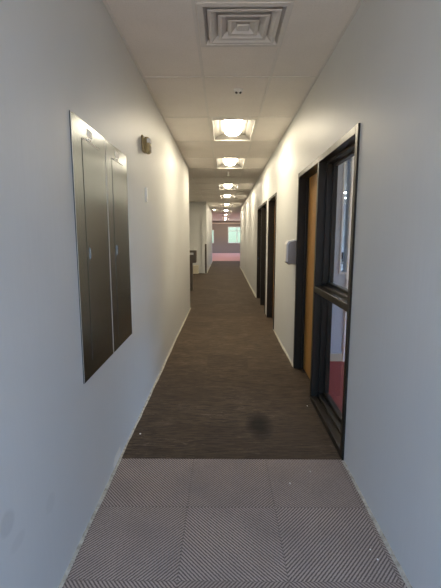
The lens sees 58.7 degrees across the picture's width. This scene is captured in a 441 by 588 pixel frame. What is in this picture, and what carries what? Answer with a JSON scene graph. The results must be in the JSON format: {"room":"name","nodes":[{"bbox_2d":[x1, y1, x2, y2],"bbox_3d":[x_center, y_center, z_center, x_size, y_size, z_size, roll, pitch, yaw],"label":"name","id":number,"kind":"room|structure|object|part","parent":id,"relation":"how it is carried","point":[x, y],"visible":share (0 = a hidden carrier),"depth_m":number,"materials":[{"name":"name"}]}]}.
{"room":"office corridor","nodes":[
{"label":"office corridor","id":0,"kind":"room"},
{"bbox_2d":[0,0,189,587],"bbox_3d":[-0.780,-0.422,3.341,0.150,2.960,10.120,0,8,1],"label":"wall","id":1,"kind":"structure","parent":0,"point":[61,436],"depth_m":1.76,"materials":[{"name":"white paint"}]},
{"bbox_2d":[69,110,113,383],"bbox_3d":[-0.709,-0.239,2.223,0.012,1.355,0.545,0,8,1],"label":"electrical panel","id":2,"kind":"object","parent":1,"relation":"attached to","point":[88,155],"visible":1,"depth_m":2.15,"materials":[{"name":"metal"}]},
{"bbox_3d":[-0.711,-0.235,2.223,0.008,1.177,0.270,0,8,0],"label":"door","id":3,"kind":"part","parent":2,"relation":"part of","materials":[{"name":"metal"}]},
{"bbox_2d":[113,447,120,467],"bbox_3d":[-0.711,1.122,2.701,0.002,0.072,0.195,0,8,1],"label":"trim","id":4,"kind":"structure","parent":1,"relation":"attached to","point":[117,455],"depth_m":2.70,"materials":[{"name":"paint"}]},
{"bbox_2d":[105,139,131,351],"bbox_3d":[-0.704,-0.319,2.760,0.012,1.355,0.528,0,8,1],"label":"electrical panel","id":5,"kind":"object","parent":1,"relation":"attached to","point":[116,161],"visible":1,"depth_m":2.71,"materials":[{"name":"metal"}]},
{"bbox_3d":[-0.706,-0.315,2.761,0.008,1.177,0.270,0,8,0],"label":"door","id":6,"kind":"part","parent":5,"relation":"part of","materials":[{"name":"metal"}]},
{"bbox_2d":[58,308,190,587],"bbox_3d":[-0.681,0.839,4.891,0.024,0.009,7.420,0,8,1],"label":"trim","id":7,"kind":"structure","parent":1,"relation":"attached to","point":[67,571],"depth_m":2.44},
{"bbox_2d":[141,135,151,153],"bbox_3d":[-0.662,-1.346,3.542,0.080,0.150,0.140,0,8,1],"label":"fire alarm","id":8,"kind":"object","parent":1,"relation":"attached to","point":[146,142],"visible":1,"depth_m":3.49,"materials":[{"name":"beige plastic"}]},
{"bbox_3d":[-0.693,-1.351,3.542,0.018,0.140,0.140,0,8,0],"label":"plate","id":9,"kind":"part","parent":8,"relation":"part of","materials":[{"name":"beige plastic"}]},
{"bbox_2d":[145,187,147,201],"bbox_3d":[-0.692,-0.929,3.670,0.020,0.132,0.050,0,8,1],"label":"wall plate","id":10,"kind":"object","parent":1,"relation":"attached to","point":[146,188],"visible":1,"depth_m":3.65,"materials":[{"name":"metal"}]},
{"bbox_2d":[189,202,211,272],"bbox_3d":[-1.536,-2.938,20.404,1.965,2.960,8.200,0,8,1],"label":"wall","id":11,"kind":"structure","parent":0,"point":[200,214],"depth_m":16.42,"materials":[{"name":"white paint"}]},
{"bbox_2d":[205,244,206,272],"bbox_3d":[-0.619,-1.492,16.492,0.071,1.220,0.066,0,8,1],"label":"guard","id":12,"kind":"object","parent":11,"relation":"attached to","point":[205,244],"visible":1,"depth_m":16.46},
{"bbox_2d":[212,221,239,252],"bbox_3d":[0.825,-5.298,36.411,13.000,2.960,0.200,0,8,1],"label":"wall","id":13,"kind":"structure","parent":0,"point":[220,245],"depth_m":36.36,"materials":[{"name":"paint"}]},
{"bbox_2d":[106,0,359,220],"bbox_3d":[0.655,-3.947,17.102,13.000,0.001,38.400,0,8,1],"label":"ceiling","id":14,"kind":"structure","parent":0,"point":[160,35],"depth_m":3.41,"materials":[{"name":"tile"}]},
{"bbox_2d":[220,195,234,197],"bbox_3d":[0.248,-3.541,14.082,0.550,0.093,1.100,0,8,1],"label":"ceiling light","id":15,"kind":"object","parent":14,"relation":"attached to","point":[221,196],"visible":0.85,"depth_m":14.38,"materials":[{"name":"white glass"}]},
{"bbox_2d":[218,184,237,188],"bbox_3d":[0.223,-3.129,11.293,0.550,0.093,1.200,0,8,1],"label":"ceiling light","id":16,"kind":"object","parent":14,"relation":"attached to","point":[221,186],"visible":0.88,"depth_m":11.49,"materials":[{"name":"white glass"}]},
{"bbox_2d":[216,158,245,167],"bbox_3d":[0.190,-2.593,7.657,0.550,0.093,1.070,0,8,1],"label":"ceiling light","id":17,"kind":"object","parent":14,"relation":"attached to","point":[220,162],"visible":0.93,"depth_m":7.77,"materials":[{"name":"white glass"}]},
{"bbox_2d":[224,158,236,165],"bbox_3d":[0.190,-2.584,7.659,0.236,0.057,0.868,0,8,0],"label":"diffuser","id":18,"kind":"object","parent":17,"relation":"attached to","point":[227,161],"depth_m":7.59,"materials":[{"name":"white plastic"}]},
{"bbox_2d":[102,0,362,220],"bbox_3d":[0.652,-3.907,16.849,13.000,0.004,38.912,0,8,1],"label":"grid","id":19,"kind":"object","parent":14,"relation":"attached to","point":[270,77],"visible":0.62,"depth_m":3.72,"materials":[{"name":"white metal"}]},
{"bbox_2d":[211,119,256,140],"bbox_3d":[0.169,-2.244,5.288,0.550,0.093,1.060,0,8,1],"label":"ceiling light","id":20,"kind":"object","parent":14,"relation":"attached to","point":[223,129],"visible":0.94,"depth_m":5.34,"materials":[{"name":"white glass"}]},
{"bbox_2d":[224,120,242,135],"bbox_3d":[0.169,-2.235,5.289,0.236,0.057,0.858,0,8,0],"label":"diffuser","id":21,"kind":"object","parent":20,"relation":"attached to","point":[231,127],"depth_m":5.21,"materials":[{"name":"white plastic"}]},
{"bbox_2d":[233,88,242,93],"bbox_3d":[0.174,-1.965,3.813,0.096,0.044,0.096,0,8,1],"label":"detector","id":22,"kind":"object","parent":14,"relation":"attached to","point":[236,90],"visible":1,"depth_m":3.78,"materials":[{"name":"white plastic"}]},
{"bbox_2d":[196,2,293,46],"bbox_3d":[0.152,-1.833,2.660,0.596,0.059,0.559,0,8,1],"label":"ceiling vent","id":23,"kind":"object","parent":14,"relation":"in","point":[221,24],"visible":1,"depth_m":2.64,"materials":[{"name":"metal"}]},
{"bbox_3d":[0.152,-1.811,2.663,0.084,0.014,0.080,0,8,0],"label":"plate","id":24,"kind":"part","parent":23,"relation":"part of","materials":[{"name":"metal"}]},
{"bbox_2d":[62,253,406,587],"bbox_3d":[0.654,-0.994,17.537,13.000,0.050,38.400,0,8,1],"label":"floor","id":25,"kind":"structure","parent":0,"point":[158,523],"depth_m":2.49,"materials":[{"name":"carpet"}]},
{"bbox_2d":[190,248,196,290],"bbox_3d":[-0.873,-0.711,11.302,0.385,1.209,0.377,0,8,1],"label":"fountain","id":26,"kind":"object","parent":25,"relation":"on","point":[193,252],"visible":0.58,"depth_m":11.17,"materials":[{"name":"black metal"}]},
{"bbox_2d":[193,265,198,273],"bbox_3d":[-1.055,-1.033,16.465,0.280,0.340,0.280,0,8,1],"label":"storage box","id":27,"kind":"object","parent":25,"relation":"on","point":[195,267],"visible":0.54,"depth_m":16.35,"materials":[{"name":"beige paint"}]},
{"bbox_2d":[240,0,440,587],"bbox_3d":[0.996,-1.294,9.252,0.150,2.960,22.100,0,8,1],"label":"wall","id":28,"kind":"structure","parent":0,"point":[383,75],"depth_m":1.99,"materials":[{"name":"white paint"}]},
{"bbox_2d":[240,267,255,296],"bbox_3d":[0.952,-0.679,15.191,0.038,0.009,10.530,0,8,1],"label":"trim","id":29,"kind":"structure","parent":28,"relation":"attached to","point":[240,267],"depth_m":12.57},
{"bbox_2d":[256,201,266,312],"bbox_3d":[0.983,-0.864,8.810,0.158,2.238,2.018,0,8,1],"label":"door","id":30,"kind":"structure","parent":28,"relation":"in","point":[262,210],"depth_m":8.85,"materials":[{"name":"brown metal"}]},
{"bbox_2d":[266,192,276,329],"bbox_3d":[0.966,-0.587,6.930,0.158,2.238,1.058,0,8,1],"label":"door","id":31,"kind":"structure","parent":28,"relation":"in","point":[272,200],"depth_m":7.36,"materials":[{"name":"brown metal"}]},
{"bbox_2d":[274,330,292,366],"bbox_3d":[0.875,0.731,5.629,0.022,0.009,1.880,0,8,1],"label":"trim","id":32,"kind":"structure","parent":28,"relation":"attached to","point":[274,330],"depth_m":5.46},
{"bbox_2d":[284,239,295,264],"bbox_3d":[0.822,-0.495,4.628,0.114,0.294,0.169,0,8,1],"label":"soap dispenser","id":33,"kind":"object","parent":28,"relation":"attached to","point":[290,245],"visible":0.96,"depth_m":4.55,"materials":[{"name":"grey plastic"}]},
{"bbox_2d":[293,123,359,459],"bbox_3d":[0.936,-0.089,3.549,0.158,2.238,1.973,0,8,1],"label":"door","id":34,"kind":"structure","parent":28,"relation":"in","point":[315,289],"depth_m":3.55,"materials":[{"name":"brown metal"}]},
{"bbox_3d":[0.932,1.039,3.251,0.158,0.094,0.955,0,8,0],"label":"sill","id":35,"kind":"part","parent":34,"relation":"part of","materials":[{"name":"brown metal"}]},
{"bbox_3d":[0.932,0.008,3.099,0.158,0.091,0.955,0,8,0],"label":"rail","id":36,"kind":"part","parent":34,"relation":"part of","materials":[{"name":"brown metal"}]},
{"bbox_2d":[342,460,411,587],"bbox_3d":[0.842,1.270,1.969,0.023,0.009,1.540,0,8,1],"label":"trim","id":37,"kind":"structure","parent":28,"relation":"attached to","point":[401,571],"depth_m":2.04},
{"bbox_2d":[330,158,351,353],"bbox_3d":[5.150,-1.259,9.018,8.161,2.960,17.800,0,8,1],"label":"wall","id":38,"kind":"structure","parent":0,"point":[338,314],"depth_m":4.75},
{"bbox_2d":[330,354,342,360],"bbox_3d":[1.279,0.793,4.899,0.494,0.098,0.015,0,8,1],"label":"baseboard","id":39,"kind":"structure","parent":38,"relation":"attached to","point":[333,357],"depth_m":4.89,"materials":[{"name":"beige paint"}]},
{"bbox_2d":[339,156,353,361],"bbox_3d":[1.539,-0.516,4.702,0.205,2.750,0.020,0,8,1],"label":"trim","id":40,"kind":"structure","parent":38,"relation":"attached to","point":[352,168],"depth_m":4.67,"materials":[{"name":"black metal"}]},
{"bbox_2d":[344,160,347,203],"bbox_3d":[5.150,-2.748,8.798,8.161,0.050,17.800,0,8,1],"label":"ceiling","id":41,"kind":"structure","parent":0,"point":[346,166],"depth_m":10.03,"materials":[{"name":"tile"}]}
]}

